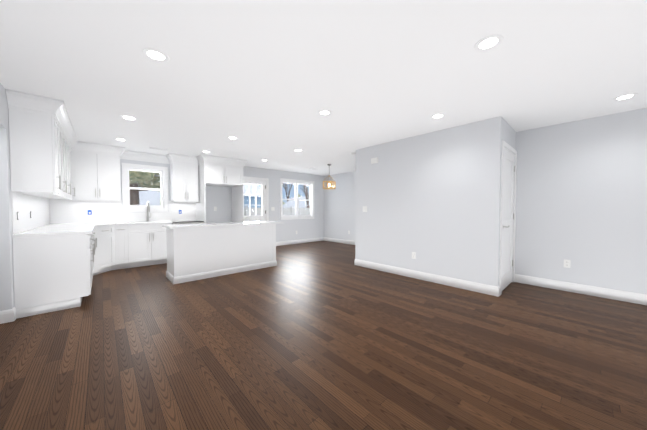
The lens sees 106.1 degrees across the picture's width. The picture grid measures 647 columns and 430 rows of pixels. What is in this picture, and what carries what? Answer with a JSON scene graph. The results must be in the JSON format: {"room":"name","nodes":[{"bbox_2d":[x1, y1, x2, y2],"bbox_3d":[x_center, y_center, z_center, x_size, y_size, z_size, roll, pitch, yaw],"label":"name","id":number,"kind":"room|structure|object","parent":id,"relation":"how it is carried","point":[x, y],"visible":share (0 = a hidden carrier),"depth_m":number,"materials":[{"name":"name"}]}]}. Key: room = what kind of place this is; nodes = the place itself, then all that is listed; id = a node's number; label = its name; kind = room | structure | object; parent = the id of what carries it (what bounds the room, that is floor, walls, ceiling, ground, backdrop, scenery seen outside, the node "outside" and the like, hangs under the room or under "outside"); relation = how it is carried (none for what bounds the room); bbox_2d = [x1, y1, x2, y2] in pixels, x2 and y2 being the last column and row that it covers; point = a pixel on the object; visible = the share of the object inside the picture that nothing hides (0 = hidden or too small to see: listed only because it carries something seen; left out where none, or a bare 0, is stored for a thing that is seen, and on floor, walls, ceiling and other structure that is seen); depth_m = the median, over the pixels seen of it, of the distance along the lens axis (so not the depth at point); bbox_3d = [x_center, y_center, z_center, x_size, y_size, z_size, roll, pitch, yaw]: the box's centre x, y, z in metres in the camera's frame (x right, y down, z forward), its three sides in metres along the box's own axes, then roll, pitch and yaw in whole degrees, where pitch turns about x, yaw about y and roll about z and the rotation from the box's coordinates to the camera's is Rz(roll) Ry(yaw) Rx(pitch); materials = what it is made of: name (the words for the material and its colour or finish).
{"room":"kitchen","nodes":[
{"label":"kitchen","id":0,"kind":"room"},
{"bbox_2d":[0,83,14,310],"bbox_3d":[-1.913,-0.050,0.915,0.160,2.440,9.620,-1,2,-42],"label":"wall","id":1,"kind":"structure","parent":0,"point":[7,301],"depth_m":2.54,"materials":[{"name":"paint"}]},
{"bbox_2d":[0,307,15,323],"bbox_3d":[-3.837,1.076,2.084,1.489,0.132,0.020,-1,2,-42],"label":"baseboard","id":2,"kind":"structure","parent":1,"relation":"attached to","point":[7,316],"depth_m":2.56,"materials":[{"name":"white paint"}]},
{"bbox_2d":[5,89,60,196],"bbox_3d":[-3.407,-0.790,2.896,0.327,1.051,0.492,-1,2,-42],"label":"upper cabinet","id":3,"kind":"object","parent":1,"relation":"attached to","point":[34,122],"depth_m":2.72,"materials":[{"name":"white paint"}]},
{"bbox_2d":[25,117,68,196],"bbox_3d":[-3.739,-0.799,3.259,0.327,1.051,0.726,-1,2,-42],"label":"upper cabinet","id":4,"kind":"object","parent":1,"relation":"attached to","point":[64,176],"depth_m":3.42,"materials":[{"name":"white paint"}]},
{"bbox_2d":[49,133,76,200],"bbox_3d":[-4.531,-0.821,4.168,0.386,1.051,0.637,-1,2,-42],"label":"upper cabinet","id":5,"kind":"object","parent":1,"relation":"attached to","point":[72,140],"depth_m":4.48,"materials":[{"name":"white paint"}]},
{"bbox_2d":[65,129,68,172],"bbox_3d":[-4.161,-0.810,3.720,0.327,1.051,0.758,-1,2,-42],"label":"upper cabinet","id":6,"kind":"object","parent":1,"relation":"attached to","point":[66,130],"depth_m":3.80,"materials":[{"name":"white paint"}]},
{"bbox_2d":[71,151,323,241],"bbox_3d":[-2.599,-0.197,6.884,7.205,2.440,0.120,-1,2,-42],"label":"wall","id":7,"kind":"structure","parent":0,"point":[220,198],"depth_m":7.77,"materials":[{"name":"paint"}]},
{"bbox_2d":[77,141,120,200],"bbox_3d":[-4.479,-0.837,4.803,0.702,1.051,0.387,-1,2,-42],"label":"upper cabinet","id":8,"kind":"object","parent":7,"relation":"attached to","point":[98,166],"depth_m":4.72,"materials":[{"name":"white paint"}]},
{"bbox_2d":[11,191,195,234],"bbox_3d":[-3.315,-0.066,4.420,2.498,0.470,2.554,-1,2,-42],"label":"backsplash","id":9,"kind":"structure","parent":7,"relation":"attached to","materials":[{"name":"white tile"}]},
{"bbox_2d":[122,163,167,211],"bbox_3d":[-4.050,-0.599,5.545,0.842,1.052,0.164,-1,2,-42],"label":"kitchen window","id":10,"kind":"structure","parent":7,"relation":"in","point":[126,191],"depth_m":5.50,"materials":[{"name":"white paint"}]},
{"bbox_2d":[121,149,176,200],"bbox_3d":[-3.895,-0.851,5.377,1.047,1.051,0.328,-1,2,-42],"label":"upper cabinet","id":11,"kind":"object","parent":7,"relation":"attached to","point":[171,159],"depth_m":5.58,"materials":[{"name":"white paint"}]},
{"bbox_2d":[177,154,200,200],"bbox_3d":[-3.355,-0.863,5.871,0.532,1.051,0.328,-1,2,-42],"label":"upper cabinet","id":12,"kind":"object","parent":7,"relation":"attached to","point":[188,168],"depth_m":5.78,"materials":[{"name":"white paint"}]},
{"bbox_2d":[201,155,244,200],"bbox_3d":[-2.661,-0.872,6.234,0.897,1.051,0.728,-1,2,-42],"label":"upper cabinet","id":13,"kind":"object","parent":7,"relation":"attached to","point":[215,171],"depth_m":5.94,"materials":[{"name":"white paint"}]},
{"bbox_2d":[243,176,268,221],"bbox_3d":[-2.124,-0.056,7.305,0.996,2.138,0.205,-1,2,-42],"label":"exterior door","id":14,"kind":"structure","parent":7,"relation":"in","point":[264,183],"depth_m":7.38,"materials":[{"name":"white paint"}]},
{"bbox_2d":[280,178,313,219],"bbox_3d":[-0.914,-0.529,8.408,1.460,1.352,0.174,-1,2,-42],"label":"double window","id":15,"kind":"structure","parent":7,"relation":"in","point":[297,200],"depth_m":8.39,"materials":[{"name":"white paint"}]},
{"bbox_2d":[276,237,323,245],"bbox_3d":[-0.860,0.920,8.412,2.315,0.132,0.014,-1,2,-42],"label":"baseboard","id":16,"kind":"structure","parent":7,"relation":"attached to","point":[281,243],"depth_m":8.41,"materials":[{"name":"white paint"}]},
{"bbox_2d":[0,241,646,429],"bbox_3d":[0.116,1.152,2.882,8.640,0.060,9.740,-1,2,-42],"label":"floor","id":17,"kind":"structure","parent":0,"point":[322,335],"depth_m":1.98,"materials":[{"name":"brown wood"}]},
{"bbox_2d":[12,233,92,318],"bbox_3d":[-3.306,0.678,3.023,0.596,0.880,0.494,-1,2,-42],"label":"base cabinet","id":18,"kind":"object","parent":17,"relation":"on","point":[67,244],"depth_m":2.82,"materials":[{"name":"white paint"}]},
{"bbox_2d":[13,221,144,236],"bbox_3d":[-3.790,0.196,3.970,1.178,0.033,2.585,-1,2,-42],"label":"countertop","id":19,"kind":"structure","parent":18,"relation":"on","point":[82,226],"depth_m":3.86,"materials":[{"name":"white stone"}]},
{"bbox_2d":[93,233,96,274],"bbox_3d":[-4.041,0.658,3.858,0.639,0.880,0.747,-1,2,-42],"label":"base cabinet","id":20,"kind":"object","parent":17,"relation":"on","point":[94,234],"depth_m":4.30,"materials":[{"name":"white paint"}]},
{"bbox_2d":[97,233,120,273],"bbox_3d":[-4.428,0.642,4.507,0.945,0.880,0.945,-1,2,-42],"label":"base cabinet","id":21,"kind":"object","parent":17,"relation":"on","point":[108,244],"depth_m":4.59,"materials":[{"name":"white paint"}]},
{"bbox_2d":[121,233,132,268],"bbox_3d":[-4.144,0.630,4.973,0.317,0.880,0.640,-1,2,-42],"label":"base cabinet","id":22,"kind":"object","parent":17,"relation":"on","point":[126,238],"depth_m":4.83,"materials":[{"name":"white paint"}]},
{"bbox_2d":[133,225,166,266],"bbox_3d":[-3.825,0.622,5.293,0.819,0.880,0.597,-1,2,-42],"label":"base cabinet","id":23,"kind":"object","parent":17,"relation":"on","point":[149,247],"depth_m":5.09,"materials":[{"name":"white paint"}]},
{"bbox_2d":[133,221,168,224],"bbox_3d":[-3.520,0.158,5.521,1.314,0.033,0.658,-1,2,-42],"label":"countertop","id":24,"kind":"structure","parent":23,"relation":"on","point":[134,222],"depth_m":5.16,"materials":[{"name":"white stone"}]},
{"bbox_2d":[145,201,152,220],"bbox_3d":[-3.882,-0.080,5.426,0.099,0.448,0.245,-1,2,-42],"label":"faucet","id":25,"kind":"object","parent":24,"relation":"on","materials":[{"name":"silver metal"}]},
{"bbox_2d":[169,221,204,224],"bbox_3d":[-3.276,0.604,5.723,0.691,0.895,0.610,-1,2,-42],"label":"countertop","id":26,"kind":"structure","parent":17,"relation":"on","point":[170,222],"depth_m":5.51,"materials":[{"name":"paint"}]},
{"bbox_2d":[171,220,203,223],"bbox_3d":[-3.234,0.587,5.726,0.628,0.890,0.661,-1,2,-42],"label":"range","id":27,"kind":"object","parent":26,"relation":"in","point":[172,221],"depth_m":5.55,"materials":[{"name":"metal"}]},
{"bbox_2d":[166,225,276,283],"bbox_3d":[-1.897,0.637,4.716,1.892,0.880,0.654,-1,2,-42],"label":"kitchen island","id":28,"kind":"object","parent":17,"relation":"on","point":[199,251],"depth_m":4.32,"materials":[{"name":"white paint"}]},
{"bbox_2d":[162,221,281,228],"bbox_3d":[-1.845,0.178,4.730,2.090,0.034,0.670,-1,2,-42],"label":"island countertop","id":29,"kind":"structure","parent":28,"relation":"on","point":[208,225],"depth_m":4.36,"materials":[{"name":"white stone"}]},
{"bbox_2d":[0,0,646,175],"bbox_3d":[0.116,-1.347,2.821,8.640,0.060,9.740,-1,2,-42],"label":"ceiling","id":30,"kind":"structure","parent":0,"point":[268,80],"depth_m":2.16,"materials":[{"name":"white paint"}]},
{"bbox_2d":[120,115,136,119],"bbox_3d":[-2.664,-1.328,3.328,0.183,0.003,0.183,0,1,3],"label":"recessed light","id":31,"kind":"object","parent":30,"relation":"in","point":[122,116],"depth_m":3.31,"materials":[{"name":"white paint"}]},
{"bbox_2d":[142,48,168,61],"bbox_3d":[-1.358,-1.294,1.975,0.183,0.003,0.183,0,1,3],"label":"recessed light","id":32,"kind":"object","parent":30,"relation":"in","point":[154,54],"depth_m":1.97,"materials":[{"name":"white paint"}]},
{"bbox_2d":[149,147,167,150],"bbox_3d":[-3.422,-1.368,5.046,0.320,0.007,0.170,-1,2,-42],"label":"ceiling vent","id":33,"kind":"object","parent":30,"relation":"in","point":[154,148],"depth_m":5.07,"materials":[{"name":"white metal"}]},
{"bbox_2d":[318,110,331,115],"bbox_3d":[0.018,-1.323,3.151,0.183,0.003,0.183,0,1,3],"label":"recessed light","id":34,"kind":"object","parent":30,"relation":"in","point":[322,112],"depth_m":3.14,"materials":[{"name":"white paint"}]},
{"bbox_2d":[323,164,335,188],"bbox_3d":[0.160,-1.073,6.812,0.268,0.684,0.268,1,2,28],"label":"pendant lantern","id":35,"kind":"object","parent":30,"relation":"hanging from","point":[328,183],"visible":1,"depth_m":6.76,"materials":[{"name":"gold metal"}]},
{"bbox_2d":[431,113,444,118],"bbox_3d":[1.538,-1.326,3.267,0.183,0.003,0.183,0,1,3],"label":"recessed light","id":36,"kind":"object","parent":30,"relation":"in","point":[436,116],"depth_m":3.27,"materials":[{"name":"white paint"}]},
{"bbox_2d":[474,34,502,50],"bbox_3d":[1.240,-1.291,1.830,0.183,0.003,0.183,0,1,3],"label":"recessed light","id":37,"kind":"object","parent":30,"relation":"in","point":[488,42],"depth_m":1.82,"materials":[{"name":"white paint"}]},
{"bbox_2d":[612,93,637,100],"bbox_3d":[3.360,-1.312,2.711,0.183,0.003,0.183,0,1,3],"label":"recessed light","id":38,"kind":"object","parent":30,"relation":"in","point":[627,96],"depth_m":2.71,"materials":[{"name":"white paint"}]},
{"bbox_2d":[324,171,355,240],"bbox_3d":[1.253,-0.222,7.920,0.120,2.440,3.550,-1,2,-42],"label":"wall","id":39,"kind":"structure","parent":0,"point":[340,211],"depth_m":8.53,"materials":[{"name":"paint"}]},
{"bbox_2d":[324,237,354,244],"bbox_3d":[1.163,0.931,7.947,0.014,0.132,3.430,-1,2,-42],"label":"baseboard","id":40,"kind":"structure","parent":39,"relation":"attached to","point":[325,238],"depth_m":8.59,"materials":[{"name":"white paint"}]},
{"bbox_2d":[355,116,506,286],"bbox_3d":[1.578,-0.132,4.268,0.130,2.440,2.520,-1,2,-42],"label":"wall","id":41,"kind":"structure","parent":0,"point":[432,200],"depth_m":3.91,"materials":[{"name":"paint"}]},
{"bbox_2d":[271,206,366,211],"bbox_3d":[-0.344,-0.158,6.333,0.116,0.124,3.738,-1,2,-42],"label":"switch plates","id":42,"kind":"object","parent":41,"relation":"attached to","point":[364,208],"visible":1,"depth_m":4.99,"materials":[{"name":"white plastic"}]},
{"bbox_2d":[371,157,377,163],"bbox_3d":[1.000,-1.065,4.753,0.038,0.100,0.150,-1,2,-42],"label":"box","id":43,"kind":"object","parent":41,"relation":"attached to","point":[374,160],"visible":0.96,"depth_m":4.73,"materials":[{"name":"white plastic"}]},
{"bbox_2d":[354,259,499,296],"bbox_3d":[1.528,1.022,4.252,0.024,0.132,2.548,-1,2,-42],"label":"baseboard","id":44,"kind":"structure","parent":41,"relation":"attached to","point":[458,283],"depth_m":3.93,"materials":[{"name":"white paint"}]},
{"bbox_2d":[503,123,515,281],"bbox_3d":[2.764,-0.119,3.727,0.850,2.440,0.120,-1,2,-42],"label":"wall","id":45,"kind":"structure","parent":0,"point":[509,137],"depth_m":3.68,"materials":[{"name":"paint"}]},
{"bbox_2d":[499,140,516,294],"bbox_3d":[2.755,0.038,3.681,0.926,2.128,0.182,-1,2,-42],"label":"closet door","id":46,"kind":"structure","parent":45,"relation":"in","point":[508,213],"depth_m":3.69,"materials":[{"name":"white paint"}]},
{"bbox_2d":[515,108,646,293],"bbox_3d":[3.550,-0.116,3.586,0.120,2.440,5.950,-1,2,-42],"label":"wall","id":47,"kind":"structure","parent":0,"point":[581,195],"depth_m":3.38,"materials":[{"name":"paint"}]},
{"bbox_2d":[564,259,570,267],"bbox_3d":[3.533,0.706,3.529,0.009,0.114,0.070,-1,2,-42],"label":"electrical outlet plate","id":48,"kind":"object","parent":47,"relation":"attached to","point":[567,263],"depth_m":3.52,"materials":[{"name":"white plastic"}]},
{"bbox_2d":[514,274,646,304],"bbox_3d":[4.301,1.061,2.694,0.014,0.132,3.519,-1,2,-42],"label":"baseboard","id":49,"kind":"structure","parent":47,"relation":"attached to","point":[626,296],"depth_m":3.39,"materials":[{"name":"white paint"}]},
{"label":"outside","id":50,"kind":"structure","parent":0,"visible":0},
{"bbox_2d":[129,170,309,215],"bbox_3d":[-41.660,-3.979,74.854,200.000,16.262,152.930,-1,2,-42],"label":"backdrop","id":51,"kind":"structure","parent":50,"point":[157,201],"depth_m":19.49,"materials":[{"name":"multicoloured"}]}
]}

